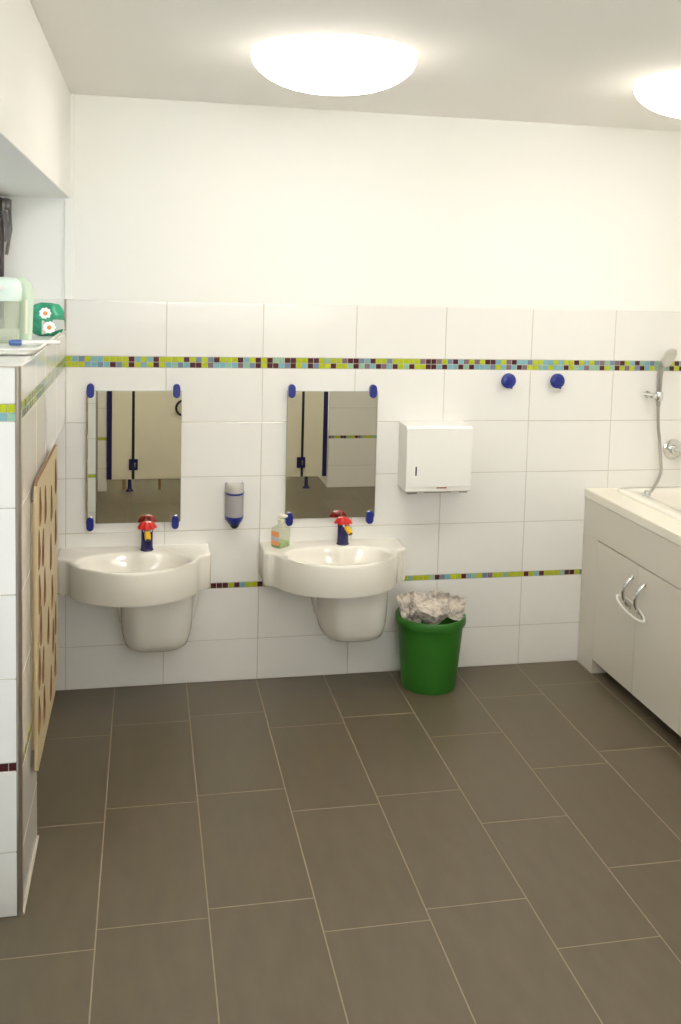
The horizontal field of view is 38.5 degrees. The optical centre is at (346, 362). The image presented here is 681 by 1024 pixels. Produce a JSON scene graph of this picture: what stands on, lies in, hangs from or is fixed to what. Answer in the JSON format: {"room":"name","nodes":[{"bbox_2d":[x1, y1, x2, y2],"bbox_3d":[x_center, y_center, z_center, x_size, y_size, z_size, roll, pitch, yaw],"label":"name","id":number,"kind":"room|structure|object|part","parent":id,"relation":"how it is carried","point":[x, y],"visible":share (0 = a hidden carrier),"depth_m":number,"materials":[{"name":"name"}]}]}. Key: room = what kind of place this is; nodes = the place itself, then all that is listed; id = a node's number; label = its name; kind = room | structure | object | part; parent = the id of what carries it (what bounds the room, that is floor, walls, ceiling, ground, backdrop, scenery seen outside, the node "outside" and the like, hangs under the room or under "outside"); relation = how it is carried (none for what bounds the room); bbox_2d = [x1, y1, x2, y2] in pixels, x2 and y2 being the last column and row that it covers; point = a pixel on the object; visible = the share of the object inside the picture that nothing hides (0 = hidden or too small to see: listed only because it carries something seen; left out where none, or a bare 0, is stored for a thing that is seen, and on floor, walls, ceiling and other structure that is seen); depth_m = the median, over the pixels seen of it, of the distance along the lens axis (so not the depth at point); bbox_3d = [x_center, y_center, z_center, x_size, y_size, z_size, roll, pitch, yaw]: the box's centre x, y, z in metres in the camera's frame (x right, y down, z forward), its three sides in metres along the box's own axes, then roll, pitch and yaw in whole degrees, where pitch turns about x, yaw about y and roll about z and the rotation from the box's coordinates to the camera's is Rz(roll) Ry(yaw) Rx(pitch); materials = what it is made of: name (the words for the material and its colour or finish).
{"room":"public restroom","nodes":[
{"label":"public restroom","id":0,"kind":"room"},
{"bbox_2d":[0,333,65,917],"bbox_3d":[-1.204,0.690,3.249,0.400,1.495,1.460,0,5,-12],"label":"wall","id":1,"kind":"structure","parent":0,"point":[43,423],"depth_m":2.62,"materials":[{"name":"tile"}]},
{"bbox_2d":[0,197,12,328],"bbox_3d":[-1.226,-0.316,3.147,0.101,0.525,1.456,0,5,-12],"label":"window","id":2,"kind":"structure","parent":1,"relation":"in","point":[5,203],"depth_m":3.80,"materials":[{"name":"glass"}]},
{"bbox_3d":[-1.243,-0.316,3.144,0.065,0.525,1.456,0,5,-12],"label":"frame","id":3,"kind":"part","parent":2,"relation":"part of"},
{"bbox_2d":[0,366,22,916],"bbox_3d":[-0.985,0.754,2.559,0.252,1.500,0.019,0,5,-12],"label":"trim","id":4,"kind":"structure","parent":1,"relation":"attached to","point":[18,453],"depth_m":2.57,"materials":[{"name":"metal"}]},
{"bbox_2d":[23,835,38,913],"bbox_3d":[-0.918,1.482,2.829,0.010,0.007,0.372,0,5,-12],"label":"trim","id":5,"kind":"structure","parent":1,"relation":"attached to","point":[37,838],"depth_m":2.81,"materials":[{"name":"tile"}]},
{"bbox_2d":[0,331,64,367],"bbox_3d":[-1.111,-0.057,3.196,0.249,0.008,1.456,0,5,-12],"label":"trim","id":6,"kind":"structure","parent":1,"relation":"on","point":[5,360],"depth_m":2.66,"materials":[{"name":"white plastic"}]},
{"bbox_2d":[0,329,63,354],"bbox_3d":[-1.086,-0.071,3.187,0.243,0.022,0.938,0,5,-12],"label":"tray","id":7,"kind":"object","parent":6,"relation":"on","point":[6,335],"visible":0.67,"depth_m":3.04,"materials":[{"name":"white plastic"}]},
{"bbox_2d":[0,277,33,339],"bbox_3d":[-1.104,-0.170,3.151,0.173,0.212,0.144,0,5,-12],"label":"jug","id":8,"kind":"object","parent":7,"relation":"on","point":[18,288],"visible":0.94,"depth_m":3.15,"materials":[{"name":"white plastic"}]},
{"bbox_3d":[-1.119,-0.237,3.144,0.140,0.076,0.140,0,5,-12],"label":"lid","id":9,"kind":"part","parent":8,"relation":"part of","materials":[{"name":"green plastic"}]},
{"bbox_3d":[-1.046,-0.171,3.165,0.054,0.209,0.027,0,5,-12],"label":"handle","id":10,"kind":"part","parent":8,"relation":"part of","materials":[{"name":"green plastic"}]},
{"bbox_2d":[9,339,59,345],"bbox_3d":[-0.967,-0.060,3.019,0.151,0.020,0.027,0,5,-16],"label":"toothbrush","id":11,"kind":"object","parent":7,"relation":"on","point":[13,342],"visible":1,"depth_m":3.01,"materials":[{"name":"white plastic"}]},
{"bbox_3d":[-0.949,-0.060,3.024,0.113,0.018,0.027,0,5,-16],"label":"handle","id":12,"kind":"part","parent":11,"relation":"part of","materials":[{"name":"white plastic"}]},
{"bbox_2d":[32,302,64,335],"bbox_3d":[-1.073,-0.154,3.488,0.122,0.120,0.081,0,5,-20],"label":"packet","id":13,"kind":"object","parent":7,"relation":"on","point":[48,318],"visible":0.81,"depth_m":3.46,"materials":[{"name":"green plastic"}]},
{"bbox_2d":[0,356,65,771],"bbox_3d":[-1.124,0.533,3.248,0.247,0.987,1.455,0,5,-12],"label":"trim","id":14,"kind":"structure","parent":1,"relation":"attached to","point":[42,386],"depth_m":2.72,"materials":[{"name":"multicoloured tile"}]},
{"bbox_2d":[31,445,57,770],"bbox_3d":[-0.959,0.738,3.097,0.020,0.855,0.645,0,5,-12],"label":"wooden panel","id":15,"kind":"object","parent":1,"relation":"attached to","point":[44,506],"visible":1,"depth_m":2.97,"materials":[{"name":"brown wood"}]},
{"bbox_2d":[0,0,69,197],"bbox_3d":[-0.781,-0.619,1.293,0.418,0.410,5.203,0,5,-12],"label":"wall","id":16,"kind":"structure","parent":0,"point":[34,92],"depth_m":2.66,"materials":[{"name":"white paint"}]},
{"bbox_2d":[0,94,680,690],"bbox_3d":[0.250,0.159,4.314,3.670,2.440,0.140,0,5,-12],"label":"wall","id":17,"kind":"structure","parent":0,"point":[202,229],"depth_m":4.19,"materials":[{"name":"white tile"}]},
{"bbox_2d":[64,299,65,330],"bbox_3d":[-1.134,-0.190,3.924,0.009,0.126,0.006,0,5,-12],"label":"trim","id":18,"kind":"structure","parent":17,"relation":"attached to","point":[64,299],"depth_m":3.92,"materials":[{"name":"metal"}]},
{"bbox_2d":[64,93,73,298],"bbox_3d":[-1.105,-0.656,3.882,0.037,0.811,0.015,0,5,-12],"label":"trim","id":19,"kind":"structure","parent":17,"relation":"attached to","point":[69,202],"depth_m":3.88,"materials":[{"name":"white paint"}]},
{"bbox_2d":[86,383,181,530],"bbox_3d":[-0.878,0.392,4.018,0.385,0.610,0.026,0,5,-12],"label":"mirror","id":20,"kind":"object","parent":17,"relation":"attached to","point":[133,438],"visible":1,"depth_m":4.01,"materials":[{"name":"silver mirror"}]},
{"bbox_2d":[58,544,210,651],"bbox_3d":[-0.849,0.981,3.894,0.610,0.396,0.387,0,5,-12],"label":"basin","id":21,"kind":"object","parent":17,"relation":"attached to","point":[154,594],"visible":0.98,"depth_m":3.87,"materials":[{"name":"beige ceramic"}]},
{"bbox_3d":[-0.845,0.857,3.883,0.610,0.146,0.387,0,5,-12],"label":"bowl","id":22,"kind":"part","parent":21,"relation":"part of","materials":[{"name":"beige ceramic"}]},
{"bbox_2d":[138,521,156,551],"bbox_3d":[-0.817,0.714,4.002,0.085,0.120,0.080,5,6,35],"label":"tap","id":23,"kind":"object","parent":21,"relation":"on","point":[146,527],"visible":1,"depth_m":3.98,"materials":[{"name":"blue plastic"}]},
{"bbox_3d":[-0.812,0.710,3.971,0.025,0.037,0.042,0,5,-16],"label":"beak spout","id":24,"kind":"part","parent":23,"relation":"part of","materials":[{"name":"yellow plastic"}]},
{"bbox_2d":[225,482,243,528],"bbox_3d":[-0.471,0.606,4.100,0.081,0.192,0.071,0,5,-12],"label":"soap dispenser","id":25,"kind":"object","parent":17,"relation":"attached to","point":[234,491],"visible":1,"depth_m":4.08,"materials":[{"name":"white plastic"}]},
{"bbox_3d":[-0.468,0.529,4.088,0.077,0.038,0.054,0,5,-12],"label":"lid","id":26,"kind":"part","parent":25,"relation":"part of","materials":[{"name":"white plastic"}]},
{"bbox_2d":[285,384,377,525],"bbox_3d":[-0.065,0.399,4.186,0.395,0.610,0.026,0,5,-12],"label":"mirror","id":27,"kind":"object","parent":17,"relation":"attached to","point":[331,436],"visible":0.99,"depth_m":4.18,"materials":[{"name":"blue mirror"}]},
{"bbox_2d":[259,538,405,641],"bbox_3d":[-0.040,0.987,4.061,0.610,0.396,0.387,0,5,-12],"label":"basin","id":28,"kind":"object","parent":17,"relation":"attached to","point":[347,586],"visible":0.98,"depth_m":4.04,"materials":[{"name":"beige ceramic"}]},
{"bbox_2d":[271,514,288,547],"bbox_3d":[-0.278,0.709,4.104,0.058,0.139,0.067,6,6,38],"label":"soap bottle","id":29,"kind":"object","parent":28,"relation":"on","point":[275,541],"visible":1,"depth_m":4.09,"materials":[{"name":"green plastic"}]},
{"bbox_3d":[-0.036,0.863,4.050,0.610,0.146,0.387,0,5,-12],"label":"bowl","id":30,"kind":"part","parent":28,"relation":"part of","materials":[{"name":"beige ceramic"}]},
{"bbox_2d":[334,516,352,545],"bbox_3d":[-0.012,0.720,4.170,0.085,0.120,0.080,2,5,9],"label":"tap","id":31,"kind":"object","parent":28,"relation":"on","point":[343,522],"visible":1,"depth_m":4.15,"materials":[{"name":"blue plastic"}]},
{"bbox_3d":[0.007,0.716,4.144,0.025,0.037,0.042,-3,7,-42],"label":"beak spout","id":32,"kind":"part","parent":31,"relation":"part of","materials":[{"name":"yellow plastic"}]},
{"bbox_2d":[66,356,680,587],"bbox_3d":[0.270,0.478,4.278,3.397,0.987,0.003,0,5,-12],"label":"trim","id":33,"kind":"structure","parent":17,"relation":"attached to","point":[139,361],"depth_m":4.21,"materials":[{"name":"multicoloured tile"}]},
{"bbox_2d":[398,421,472,493],"bbox_3d":[0.382,0.412,4.222,0.292,0.298,0.135,0,5,-12],"label":"paper towel dispenser","id":34,"kind":"object","parent":17,"relation":"attached to","point":[435,456],"visible":1,"depth_m":4.16,"materials":[{"name":"white paint"}]},
{"bbox_2d":[501,373,515,388],"bbox_3d":[0.711,0.082,4.307,0.067,0.070,0.047,0,5,-12],"label":"towel hook","id":35,"kind":"object","parent":17,"relation":"attached to","point":[508,380],"visible":1,"depth_m":4.29,"materials":[{"name":"blue plastic"}]},
{"bbox_2d":[550,373,564,388],"bbox_3d":[0.937,0.084,4.353,0.067,0.070,0.047,0,5,-12],"label":"towel hook","id":36,"kind":"object","parent":17,"relation":"attached to","point":[557,380],"visible":1,"depth_m":4.33,"materials":[{"name":"blue plastic"}]},
{"bbox_2d":[641,391,662,400],"bbox_3d":[1.378,0.153,4.432,0.103,0.040,0.080,0,5,-12],"label":"holder","id":37,"kind":"object","parent":17,"relation":"attached to","point":[658,396],"visible":1,"depth_m":4.40,"materials":[{"name":"silver metal"}]},
{"bbox_3d":[1.386,0.151,4.449,0.034,0.034,0.050,0,5,-12],"label":"wall arm","id":38,"kind":"part","parent":37,"relation":"part of","materials":[{"name":"silver metal"}]},
{"bbox_2d":[663,439,680,458],"bbox_3d":[1.534,0.408,4.491,0.124,0.094,0.076,0,5,-12],"label":"mixer","id":39,"kind":"object","parent":17,"relation":"attached to","point":[672,447],"visible":1,"depth_m":4.51,"materials":[{"name":"silver metal"}]},
{"bbox_3d":[1.520,0.408,4.486,0.048,0.048,0.036,0,5,-12],"label":"knob","id":40,"kind":"part","parent":39,"relation":"part of","materials":[{"name":"silver metal"}]},
{"bbox_2d":[0,660,680,1023],"bbox_3d":[0.789,1.678,1.841,3.550,0.120,5.420,0,5,-12],"label":"floor","id":41,"kind":"structure","parent":0,"point":[503,846],"depth_m":2.95,"materials":[{"name":"tile"}]},
{"bbox_2d":[395,607,465,694],"bbox_3d":[0.357,1.237,4.206,0.304,0.318,0.304,0,5,-12],"label":"waste bin","id":42,"kind":"object","parent":41,"relation":"on","point":[429,653],"visible":0.77,"depth_m":4.10,"materials":[{"name":"green plastic"}]},
{"bbox_2d":[396,591,420,622],"bbox_3d":[0.270,1.062,4.159,0.107,0.150,0.067,-3,7,-43],"label":"sheet","id":43,"kind":"object","parent":42,"relation":"in","point":[403,600],"visible":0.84,"depth_m":4.15,"materials":[{"name":"white paper"}]},
{"bbox_2d":[408,591,426,619],"bbox_3d":[0.295,1.045,4.198,0.097,0.116,0.134,2,5,6],"label":"paper towel","id":44,"kind":"object","parent":42,"relation":"in","point":[417,598],"visible":0.73,"depth_m":4.16,"materials":[{"name":"white paper"}]},
{"bbox_2d":[414,597,450,624],"bbox_3d":[0.370,1.072,4.168,0.182,0.107,0.121,-3,7,-39],"label":"paper towel","id":45,"kind":"object","parent":42,"relation":"in","point":[433,611],"visible":1,"depth_m":4.13,"materials":[{"name":"white paper"}]},
{"bbox_2d":[428,590,465,620],"bbox_3d":[0.430,1.045,4.185,0.178,0.114,0.082,1,5,-5],"label":"sheet","id":46,"kind":"object","parent":42,"relation":"in","point":[457,604],"visible":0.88,"depth_m":4.21,"materials":[{"name":"white paper"}]},
{"bbox_2d":[577,497,680,735],"bbox_3d":[1.641,1.084,3.732,0.885,0.772,1.717,0,5,-12],"label":"base cabinet","id":47,"kind":"object","parent":41,"relation":"on","point":[621,556],"visible":0.99,"depth_m":4.00,"materials":[{"name":"white laminate"}]},
{"bbox_3d":[1.154,1.082,4.174,0.019,0.542,0.360,0,5,-12],"label":"door","id":48,"kind":"part","parent":47,"relation":"part of","materials":[{"name":"white laminate"}]},
{"bbox_3d":[1.155,0.950,4.021,0.047,0.149,0.030,0,5,-12],"label":"handle","id":49,"kind":"part","parent":47,"relation":"part of","materials":[{"name":"silver metal"}]},
{"bbox_2d":[616,594,644,622],"bbox_3d":[1.161,1.007,3.989,0.045,0.050,0.232,0,5,-12],"label":"strap","id":50,"kind":"object","parent":47,"relation":"attached to","point":[617,595],"visible":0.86,"depth_m":3.97,"materials":[{"name":"white plastic"}]},
{"bbox_2d":[584,487,680,545],"bbox_3d":[1.682,0.679,3.692,0.864,0.042,1.737,0,5,-12],"label":"countertop","id":51,"kind":"structure","parent":47,"relation":"on","point":[669,528],"depth_m":4.03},
{"bbox_2d":[617,486,680,521],"bbox_3d":[1.674,0.763,3.823,0.670,0.257,1.400,0,5,-12],"label":"bathtub","id":52,"kind":"object","parent":51,"relation":"in","point":[666,500],"visible":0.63,"depth_m":4.37,"materials":[{"name":"beige ceramic"}]},
{"bbox_2d":[642,348,676,496],"bbox_3d":[1.377,0.262,4.340,0.077,0.645,0.266,6,6,38],"label":"shower","id":53,"kind":"object","parent":52,"relation":"on","point":[669,356],"visible":1,"depth_m":4.39,"materials":[{"name":"silver metal"}]},
{"bbox_2d":[642,490,650,496],"bbox_3d":[1.313,0.574,4.266,0.038,0.022,0.038,0,5,-12],"label":"outlet","id":54,"kind":"object","parent":53,"relation":"attached to","point":[646,493],"depth_m":4.26,"materials":[{"name":"silver metal"}]},
{"bbox_3d":[1.423,0.090,4.399,0.050,0.223,0.034,6,7,43],"label":"handle","id":55,"kind":"part","parent":53,"relation":"part of","materials":[{"name":"silver metal"}]},
{"bbox_3d":[1.175,0.959,3.922,0.047,0.149,0.030,0,5,-12],"label":"handle","id":56,"kind":"part","parent":47,"relation":"part of","materials":[{"name":"silver metal"}]},
{"bbox_3d":[1.227,1.115,3.820,0.019,0.542,0.360,0,5,-12],"label":"door","id":57,"kind":"part","parent":47,"relation":"part of","materials":[{"name":"white laminate"}]},
{"bbox_3d":[1.302,1.149,3.455,0.019,0.542,0.381,0,5,-12],"label":"door","id":58,"kind":"part","parent":47,"relation":"part of","materials":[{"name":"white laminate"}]},
{"bbox_2d":[30,0,680,130],"bbox_3d":[0.817,-0.861,1.607,3.670,0.100,5.460,0,5,-12],"label":"ceiling","id":59,"kind":"structure","parent":0,"point":[571,62],"depth_m":2.96,"materials":[{"name":"paint"}]},
{"bbox_2d":[251,35,417,95],"bbox_3d":[-0.040,-0.904,3.042,0.518,0.114,0.518,0,5,-12],"label":"ceiling lamp","id":60,"kind":"object","parent":59,"relation":"attached to","point":[324,64],"visible":1,"depth_m":2.88,"materials":[{"name":"white plastic"}]},
{"bbox_2d":[633,71,680,117],"bbox_3d":[1.244,-0.895,3.322,0.518,0.114,0.518,0,5,-12],"label":"ceiling lamp","id":61,"kind":"object","parent":59,"relation":"attached to","point":[661,94],"visible":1,"depth_m":3.24,"materials":[{"name":"white glass"}]}
]}

